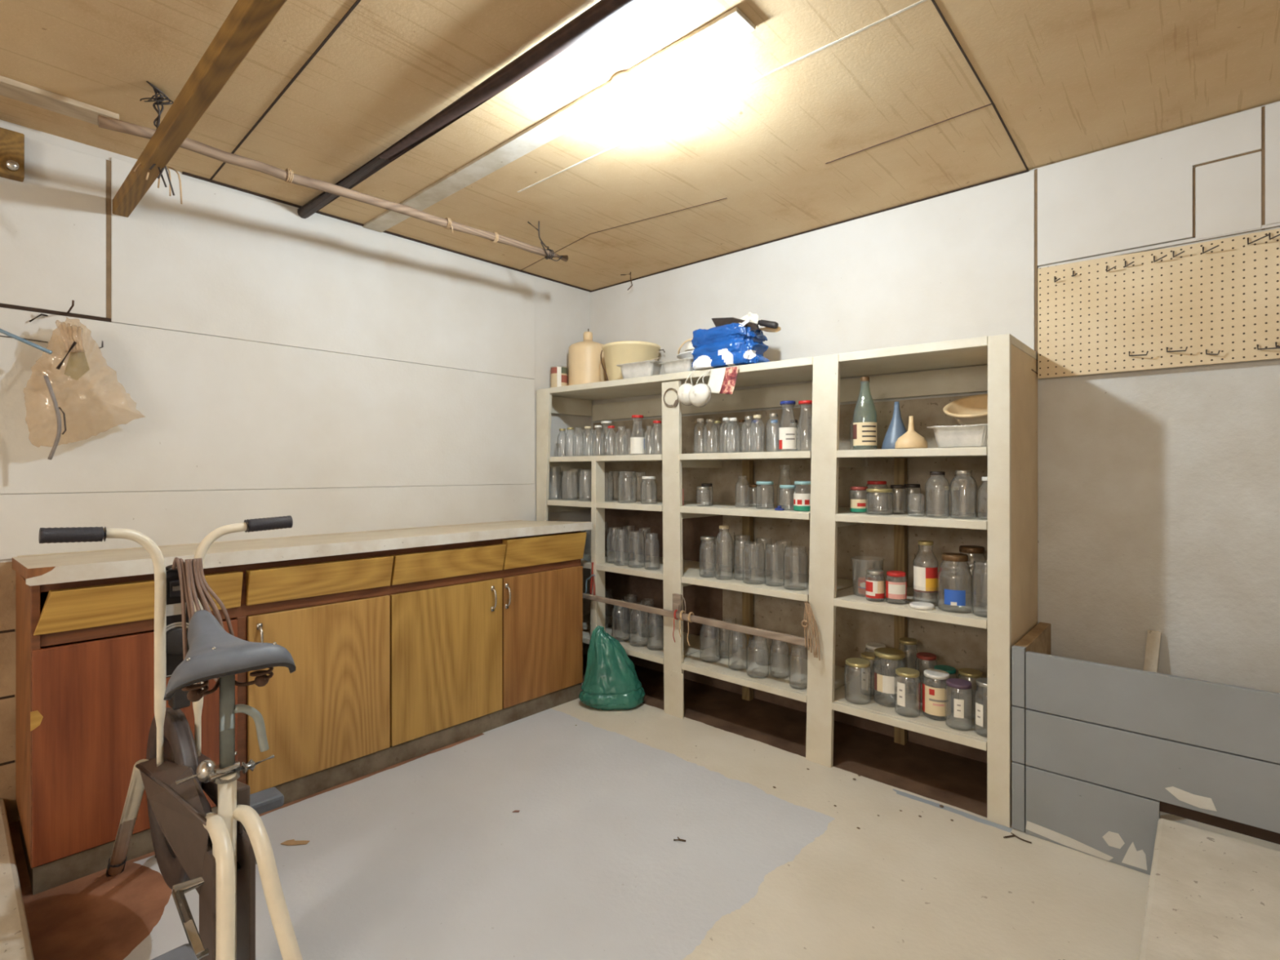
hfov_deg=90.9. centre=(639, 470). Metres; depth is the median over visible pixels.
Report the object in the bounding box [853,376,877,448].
glass bottle
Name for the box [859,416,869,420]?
glass bottle
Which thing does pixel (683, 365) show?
foil tray
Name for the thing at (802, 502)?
glass jar
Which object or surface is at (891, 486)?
glass jar
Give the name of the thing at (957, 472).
glass bottle
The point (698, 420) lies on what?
glass bottle
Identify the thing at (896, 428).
funnel
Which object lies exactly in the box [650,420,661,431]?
glass bottle
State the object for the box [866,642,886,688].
glass jar
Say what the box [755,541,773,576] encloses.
glass jar
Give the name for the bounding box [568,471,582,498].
glass jar
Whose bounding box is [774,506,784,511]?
clip
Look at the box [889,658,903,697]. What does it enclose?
glass jar
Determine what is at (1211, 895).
step
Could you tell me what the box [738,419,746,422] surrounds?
glass bottle
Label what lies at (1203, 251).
hook
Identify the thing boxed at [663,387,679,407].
ring
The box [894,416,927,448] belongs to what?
funnel
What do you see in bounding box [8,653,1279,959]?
floor
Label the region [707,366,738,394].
picture card
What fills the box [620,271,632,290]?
wire hook
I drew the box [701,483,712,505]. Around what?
glass jar
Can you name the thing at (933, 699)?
glass jar
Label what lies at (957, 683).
glass jar
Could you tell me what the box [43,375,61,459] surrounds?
cable
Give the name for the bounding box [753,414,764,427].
glass bottle
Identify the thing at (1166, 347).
hook
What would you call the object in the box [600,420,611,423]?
glass bottle
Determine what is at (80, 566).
countertop
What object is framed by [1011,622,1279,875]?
panel
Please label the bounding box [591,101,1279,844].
wall
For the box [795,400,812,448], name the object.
glass bottle
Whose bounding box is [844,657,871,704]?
glass jar
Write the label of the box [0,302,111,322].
gap
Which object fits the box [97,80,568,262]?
pipe
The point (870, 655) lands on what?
glass jar
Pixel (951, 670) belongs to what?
glass jar
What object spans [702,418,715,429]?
glass bottle
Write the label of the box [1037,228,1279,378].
pegboard
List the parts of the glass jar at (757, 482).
lid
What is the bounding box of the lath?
[0,75,119,125]
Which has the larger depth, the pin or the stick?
the stick
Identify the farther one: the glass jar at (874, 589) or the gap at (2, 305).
the glass jar at (874, 589)
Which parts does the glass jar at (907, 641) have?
lid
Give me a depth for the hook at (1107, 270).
2.24 m
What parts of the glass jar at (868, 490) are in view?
lid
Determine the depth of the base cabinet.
2.28 m
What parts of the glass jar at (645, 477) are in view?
lid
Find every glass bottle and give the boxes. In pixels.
[558,428,565,456]
[567,427,576,455]
[594,425,603,455]
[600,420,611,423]
[630,414,644,453]
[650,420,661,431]
[693,418,706,453]
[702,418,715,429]
[710,420,720,430]
[715,525,733,579]
[719,417,734,429]
[726,417,738,452]
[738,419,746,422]
[741,416,752,427]
[751,420,759,426]
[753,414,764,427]
[767,413,779,451]
[770,419,777,423]
[778,400,796,450]
[790,419,797,422]
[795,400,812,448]
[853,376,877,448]
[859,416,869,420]
[912,540,938,604]
[926,471,949,517]
[950,470,976,519]
[982,476,987,484]
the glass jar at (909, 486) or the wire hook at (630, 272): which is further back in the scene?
the wire hook at (630, 272)
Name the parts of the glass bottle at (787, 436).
lid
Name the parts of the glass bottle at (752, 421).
lid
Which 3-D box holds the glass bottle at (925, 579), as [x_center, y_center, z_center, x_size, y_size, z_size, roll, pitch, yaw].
[1.078,0.385,2.378,0.088,0.239,0.088,0,0,42]
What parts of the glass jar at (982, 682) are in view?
lid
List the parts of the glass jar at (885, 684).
lid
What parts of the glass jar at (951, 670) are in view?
lid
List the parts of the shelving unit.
shelf, shelf, shelf, shelf, post, shelf, shelf, shelf, shelf, post, shelf, shelf, shelf, shelf, panel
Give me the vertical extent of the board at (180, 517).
0.216 m
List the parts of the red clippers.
handle, handle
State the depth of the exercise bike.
1.36 m
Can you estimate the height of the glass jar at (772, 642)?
0.153 m
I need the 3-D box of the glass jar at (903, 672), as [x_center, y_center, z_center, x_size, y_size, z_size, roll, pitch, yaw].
[1.012,0.837,2.383,0.093,0.161,0.094,0,0,42]
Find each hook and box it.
[29,313,48,322]
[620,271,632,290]
[1106,265,1116,271]
[1128,351,1148,355]
[1153,254,1167,262]
[1166,346,1187,352]
[1173,250,1184,257]
[1202,244,1219,253]
[1205,349,1220,355]
[1247,233,1270,244]
[1256,344,1279,350]
[1268,232,1279,239]
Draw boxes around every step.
[0,799,34,959]
[1137,818,1279,959]
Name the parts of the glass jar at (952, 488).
lid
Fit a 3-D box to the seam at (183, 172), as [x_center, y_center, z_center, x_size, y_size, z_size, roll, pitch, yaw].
[-1.049,-1.163,3.276,0.012,0.007,2.200,0,0,42]
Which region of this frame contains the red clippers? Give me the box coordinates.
[584,562,595,595]
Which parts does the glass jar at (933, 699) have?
lid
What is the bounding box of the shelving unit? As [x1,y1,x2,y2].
[536,333,1037,827]
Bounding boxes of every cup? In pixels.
[677,383,693,404]
[684,340,694,351]
[688,383,710,406]
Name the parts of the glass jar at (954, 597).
lid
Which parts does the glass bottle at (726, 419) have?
lid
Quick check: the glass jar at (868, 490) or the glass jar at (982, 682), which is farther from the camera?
the glass jar at (868, 490)
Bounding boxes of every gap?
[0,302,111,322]
[106,159,111,318]
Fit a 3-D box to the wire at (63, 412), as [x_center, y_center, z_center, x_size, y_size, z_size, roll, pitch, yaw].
[-1.900,-0.164,2.072,0.007,0.091,0.020,0,0,42]
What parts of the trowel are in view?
black handle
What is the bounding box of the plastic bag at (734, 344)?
[691,320,770,370]
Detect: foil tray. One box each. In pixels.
[616,360,663,378]
[658,357,693,373]
[926,423,987,448]
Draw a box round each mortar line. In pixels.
[0,629,14,633]
[0,694,14,699]
[0,760,14,765]
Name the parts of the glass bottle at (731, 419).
lid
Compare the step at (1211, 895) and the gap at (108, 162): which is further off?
the gap at (108, 162)
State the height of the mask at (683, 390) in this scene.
0.171 m
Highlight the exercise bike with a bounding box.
[38,515,302,959]
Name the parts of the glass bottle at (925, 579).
lid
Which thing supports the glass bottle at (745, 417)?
on the shelving unit
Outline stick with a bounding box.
[582,592,820,660]
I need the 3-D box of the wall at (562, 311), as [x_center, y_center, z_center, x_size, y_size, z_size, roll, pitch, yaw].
[-2.706,0.006,1.538,0.121,2.347,7.000,0,0,42]
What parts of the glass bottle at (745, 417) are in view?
lid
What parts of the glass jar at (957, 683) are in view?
lid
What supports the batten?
attached to the ceiling
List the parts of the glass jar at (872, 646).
lid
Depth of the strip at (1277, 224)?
2.18 m
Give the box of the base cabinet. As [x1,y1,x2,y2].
[15,530,586,894]
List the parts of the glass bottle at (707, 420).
lid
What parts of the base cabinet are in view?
door, drawer, handle, door, drawer, door, drawer, handle, handle, door, drawer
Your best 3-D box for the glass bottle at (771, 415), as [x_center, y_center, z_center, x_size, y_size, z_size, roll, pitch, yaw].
[0.590,-0.167,2.781,0.067,0.170,0.067,0,0,42]
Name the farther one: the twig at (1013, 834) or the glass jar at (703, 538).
the glass jar at (703, 538)
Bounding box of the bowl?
[676,351,693,359]
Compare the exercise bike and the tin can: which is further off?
the tin can
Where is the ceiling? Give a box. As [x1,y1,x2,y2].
[0,0,1279,290]
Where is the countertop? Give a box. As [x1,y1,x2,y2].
[12,520,591,586]
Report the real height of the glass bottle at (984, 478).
0.149 m
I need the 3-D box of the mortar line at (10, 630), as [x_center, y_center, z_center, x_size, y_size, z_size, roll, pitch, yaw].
[-2.616,0.536,1.548,0.003,0.008,1.535,0,0,42]
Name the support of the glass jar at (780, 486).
on the shelving unit
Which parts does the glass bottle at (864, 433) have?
lid, glass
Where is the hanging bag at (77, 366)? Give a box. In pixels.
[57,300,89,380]
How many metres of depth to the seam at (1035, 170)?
2.42 m
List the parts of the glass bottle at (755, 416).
lid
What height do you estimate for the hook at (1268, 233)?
0.026 m
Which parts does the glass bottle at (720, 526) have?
lid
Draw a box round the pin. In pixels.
[56,341,76,369]
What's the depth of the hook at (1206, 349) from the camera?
2.06 m
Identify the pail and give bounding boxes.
[600,341,665,381]
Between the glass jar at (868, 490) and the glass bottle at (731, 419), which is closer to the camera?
the glass jar at (868, 490)
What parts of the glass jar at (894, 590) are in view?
lid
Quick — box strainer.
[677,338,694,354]
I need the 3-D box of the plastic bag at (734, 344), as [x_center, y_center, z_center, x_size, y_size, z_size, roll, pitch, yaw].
[0.413,-0.571,2.918,0.375,0.198,0.204,0,0,42]
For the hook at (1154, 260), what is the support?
attached to the pegboard
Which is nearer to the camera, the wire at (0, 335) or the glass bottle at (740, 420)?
the wire at (0, 335)
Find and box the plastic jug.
[568,328,607,385]
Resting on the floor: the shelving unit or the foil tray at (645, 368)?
the shelving unit
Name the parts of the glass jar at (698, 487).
lid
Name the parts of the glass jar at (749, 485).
lid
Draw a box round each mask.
[677,369,694,405]
[688,368,711,407]
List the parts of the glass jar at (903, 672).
lid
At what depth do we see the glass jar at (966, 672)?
2.34 m
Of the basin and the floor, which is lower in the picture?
the floor
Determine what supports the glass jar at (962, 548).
on the shelving unit
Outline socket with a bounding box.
[610,70,648,101]
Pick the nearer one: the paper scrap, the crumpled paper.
the paper scrap
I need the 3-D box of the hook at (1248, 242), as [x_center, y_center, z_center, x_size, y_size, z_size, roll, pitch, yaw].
[1.938,-0.733,1.977,0.011,0.026,0.077,0,0,4]
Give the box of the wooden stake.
[1143,630,1161,672]
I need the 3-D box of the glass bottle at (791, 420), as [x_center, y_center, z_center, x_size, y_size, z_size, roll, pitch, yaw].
[0.697,-0.157,2.858,0.061,0.149,0.062,0,0,42]
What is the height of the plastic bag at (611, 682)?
0.392 m
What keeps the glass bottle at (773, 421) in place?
on the shelving unit
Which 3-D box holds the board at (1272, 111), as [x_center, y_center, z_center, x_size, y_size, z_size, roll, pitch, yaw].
[2.541,-0.970,1.506,1.487,0.380,0.014,0,0,42]
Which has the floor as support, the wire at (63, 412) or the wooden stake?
the wooden stake
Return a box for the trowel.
[711,317,777,329]
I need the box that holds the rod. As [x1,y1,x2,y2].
[0,328,52,354]
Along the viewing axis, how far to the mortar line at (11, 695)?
2.10 m
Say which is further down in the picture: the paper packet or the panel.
the panel
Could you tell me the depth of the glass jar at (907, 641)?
2.59 m
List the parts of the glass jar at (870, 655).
lid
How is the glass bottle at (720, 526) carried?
on the shelving unit
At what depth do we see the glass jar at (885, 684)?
2.45 m
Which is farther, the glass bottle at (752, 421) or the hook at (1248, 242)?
the glass bottle at (752, 421)
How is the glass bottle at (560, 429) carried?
on the shelving unit
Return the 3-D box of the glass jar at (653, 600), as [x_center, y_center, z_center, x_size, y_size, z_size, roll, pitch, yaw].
[0.040,0.817,3.505,0.094,0.201,0.094,0,0,42]
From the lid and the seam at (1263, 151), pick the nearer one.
the seam at (1263, 151)
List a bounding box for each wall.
[0,119,591,823]
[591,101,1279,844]
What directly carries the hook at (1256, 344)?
attached to the pegboard
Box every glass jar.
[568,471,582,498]
[638,600,655,635]
[640,475,657,503]
[696,486,710,502]
[700,536,716,577]
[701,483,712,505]
[717,535,735,571]
[746,484,761,505]
[755,481,773,508]
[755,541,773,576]
[756,641,773,666]
[765,548,784,586]
[779,484,795,488]
[793,480,810,511]
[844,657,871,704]
[848,486,869,512]
[859,651,881,696]
[865,488,893,515]
[866,480,887,511]
[866,568,884,601]
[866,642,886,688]
[873,647,906,707]
[885,570,906,604]
[889,484,906,514]
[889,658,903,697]
[893,667,919,717]
[898,637,919,694]
[902,484,921,513]
[915,652,937,702]
[922,669,951,720]
[933,664,957,693]
[939,552,972,613]
[944,486,959,515]
[944,678,973,730]
[957,667,982,719]
[959,545,985,606]
[973,677,986,737]
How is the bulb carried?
attached to the ceiling
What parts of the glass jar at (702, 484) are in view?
lid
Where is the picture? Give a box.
[719,366,738,394]
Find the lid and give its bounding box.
[909,601,934,609]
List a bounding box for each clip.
[672,593,685,613]
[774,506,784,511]
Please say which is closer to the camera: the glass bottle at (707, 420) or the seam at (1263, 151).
the seam at (1263, 151)
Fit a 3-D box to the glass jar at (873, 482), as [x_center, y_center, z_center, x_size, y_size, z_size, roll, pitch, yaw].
[0.986,0.106,2.623,0.084,0.127,0.085,0,0,42]
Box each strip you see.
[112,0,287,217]
[1038,222,1279,268]
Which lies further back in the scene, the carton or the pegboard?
the carton
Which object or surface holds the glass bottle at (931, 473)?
on the shelving unit
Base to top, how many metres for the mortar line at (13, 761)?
0.008 m
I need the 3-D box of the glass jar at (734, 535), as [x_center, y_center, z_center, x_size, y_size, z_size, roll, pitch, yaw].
[0.439,0.408,3.185,0.088,0.194,0.089,0,0,42]
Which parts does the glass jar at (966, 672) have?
lid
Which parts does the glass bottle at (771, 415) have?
lid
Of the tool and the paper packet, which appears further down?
the paper packet
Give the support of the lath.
attached to the ceiling
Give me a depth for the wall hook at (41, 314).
2.15 m
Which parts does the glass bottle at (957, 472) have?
lid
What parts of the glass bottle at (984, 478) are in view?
lid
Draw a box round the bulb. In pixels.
[610,70,648,130]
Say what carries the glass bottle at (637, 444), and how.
on the shelving unit
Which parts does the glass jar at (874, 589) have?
lid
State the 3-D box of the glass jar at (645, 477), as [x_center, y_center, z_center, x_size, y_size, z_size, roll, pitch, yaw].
[0.045,0.099,3.251,0.083,0.141,0.083,0,0,42]
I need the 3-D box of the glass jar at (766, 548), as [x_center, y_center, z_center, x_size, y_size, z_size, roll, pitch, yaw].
[0.595,0.414,2.784,0.086,0.181,0.086,0,0,42]
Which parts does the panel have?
corner post, corner post, corner post, rail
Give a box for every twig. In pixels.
[673,836,685,841]
[1003,832,1031,844]
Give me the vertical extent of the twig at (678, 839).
0.005 m
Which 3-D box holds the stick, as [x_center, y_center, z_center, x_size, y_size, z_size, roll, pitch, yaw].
[0.187,0.667,2.981,1.440,0.286,0.047,0,0,43]
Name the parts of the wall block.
knob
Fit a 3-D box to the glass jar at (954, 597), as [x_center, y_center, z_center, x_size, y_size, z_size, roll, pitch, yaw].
[1.142,0.403,2.284,0.115,0.202,0.117,0,0,42]
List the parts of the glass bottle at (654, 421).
lid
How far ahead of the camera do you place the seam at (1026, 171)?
2.96 m
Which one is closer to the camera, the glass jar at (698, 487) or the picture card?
the picture card
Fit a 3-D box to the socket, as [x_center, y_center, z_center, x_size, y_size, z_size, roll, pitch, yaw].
[-0.031,-1.143,1.890,0.116,0.047,0.116,0,0,42]
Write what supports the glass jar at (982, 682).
on the shelving unit
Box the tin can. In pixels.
[550,365,567,387]
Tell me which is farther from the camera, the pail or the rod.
the pail
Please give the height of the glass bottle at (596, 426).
0.169 m
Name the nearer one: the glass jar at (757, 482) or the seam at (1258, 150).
the seam at (1258, 150)
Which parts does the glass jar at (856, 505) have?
lid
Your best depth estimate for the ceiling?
1.98 m
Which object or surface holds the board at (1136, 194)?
attached to the wall at (1158, 490)
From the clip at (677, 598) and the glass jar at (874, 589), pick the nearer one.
the glass jar at (874, 589)
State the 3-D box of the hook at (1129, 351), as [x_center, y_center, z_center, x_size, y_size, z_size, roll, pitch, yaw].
[1.724,-0.408,2.182,0.012,0.026,0.067,0,0,-14]
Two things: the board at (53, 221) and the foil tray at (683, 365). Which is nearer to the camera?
the board at (53, 221)
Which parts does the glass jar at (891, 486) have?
lid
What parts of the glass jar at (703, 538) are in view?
lid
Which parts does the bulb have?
glass bulb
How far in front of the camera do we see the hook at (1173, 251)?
2.12 m
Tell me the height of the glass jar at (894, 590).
0.117 m
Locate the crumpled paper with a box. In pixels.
[740,311,758,323]
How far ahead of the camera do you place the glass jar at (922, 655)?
2.49 m
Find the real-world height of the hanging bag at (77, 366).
0.498 m
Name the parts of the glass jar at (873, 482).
lid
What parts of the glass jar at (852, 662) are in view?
lid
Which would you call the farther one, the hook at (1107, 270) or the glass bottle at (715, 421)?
the glass bottle at (715, 421)
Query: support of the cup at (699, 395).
on the mask at (700, 394)
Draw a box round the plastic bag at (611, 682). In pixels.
[578,625,644,710]
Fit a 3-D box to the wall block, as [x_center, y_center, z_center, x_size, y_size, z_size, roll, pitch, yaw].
[-2.139,-1.046,2.006,0.076,0.148,0.255,0,0,42]
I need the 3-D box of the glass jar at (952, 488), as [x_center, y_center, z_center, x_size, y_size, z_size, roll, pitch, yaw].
[1.189,0.114,2.400,0.052,0.110,0.052,0,0,-25]
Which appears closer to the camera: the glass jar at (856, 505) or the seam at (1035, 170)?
the seam at (1035, 170)
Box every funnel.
[880,401,906,448]
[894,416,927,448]
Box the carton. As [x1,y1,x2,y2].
[682,488,684,505]
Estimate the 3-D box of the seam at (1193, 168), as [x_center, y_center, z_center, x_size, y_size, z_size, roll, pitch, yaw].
[1.865,-0.903,2.120,0.006,0.234,0.009,0,0,42]
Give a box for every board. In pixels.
[0,136,106,317]
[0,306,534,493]
[0,484,535,559]
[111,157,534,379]
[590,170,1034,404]
[1037,106,1262,266]
[1195,151,1262,239]
[1265,102,1279,225]
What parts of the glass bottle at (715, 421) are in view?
lid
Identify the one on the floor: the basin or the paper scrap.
the paper scrap
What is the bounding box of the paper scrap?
[280,839,309,845]
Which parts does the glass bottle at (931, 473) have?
lid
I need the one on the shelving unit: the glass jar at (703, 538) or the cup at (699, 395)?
the glass jar at (703, 538)
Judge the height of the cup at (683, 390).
0.103 m
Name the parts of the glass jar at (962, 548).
lid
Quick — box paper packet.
[857,577,876,595]
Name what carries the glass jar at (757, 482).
on the shelving unit
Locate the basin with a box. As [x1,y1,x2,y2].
[942,394,987,425]
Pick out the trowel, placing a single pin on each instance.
(717, 322)
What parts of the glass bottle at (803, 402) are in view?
lid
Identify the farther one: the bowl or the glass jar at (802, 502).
the bowl
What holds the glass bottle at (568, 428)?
on the shelving unit
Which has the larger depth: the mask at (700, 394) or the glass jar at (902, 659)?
the mask at (700, 394)
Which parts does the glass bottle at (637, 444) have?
lid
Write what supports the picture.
attached to the picture card
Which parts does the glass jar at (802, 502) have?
lid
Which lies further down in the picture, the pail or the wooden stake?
the wooden stake
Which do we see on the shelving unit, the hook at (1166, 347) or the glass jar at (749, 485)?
the glass jar at (749, 485)
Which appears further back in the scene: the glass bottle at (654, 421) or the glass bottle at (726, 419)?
the glass bottle at (654, 421)
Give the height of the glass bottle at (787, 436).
0.217 m
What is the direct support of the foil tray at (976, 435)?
on the shelving unit
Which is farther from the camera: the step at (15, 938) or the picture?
the picture
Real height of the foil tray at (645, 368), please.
0.080 m
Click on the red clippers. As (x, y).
(592, 581)
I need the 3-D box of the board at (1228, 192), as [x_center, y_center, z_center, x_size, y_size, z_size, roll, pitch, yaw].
[1.925,-0.896,2.064,0.158,0.245,0.012,0,0,42]
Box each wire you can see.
[0,335,48,342]
[58,406,66,434]
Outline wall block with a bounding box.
[0,127,24,182]
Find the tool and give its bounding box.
[759,326,781,332]
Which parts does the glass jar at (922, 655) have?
lid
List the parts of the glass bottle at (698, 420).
lid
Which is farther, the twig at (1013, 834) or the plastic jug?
the plastic jug
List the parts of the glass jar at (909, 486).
lid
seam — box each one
[182,171,592,292]
[591,169,1028,291]
[1034,168,1037,360]
[1192,167,1195,237]
[1195,148,1262,168]
[1261,106,1265,230]
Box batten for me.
[362,6,755,232]

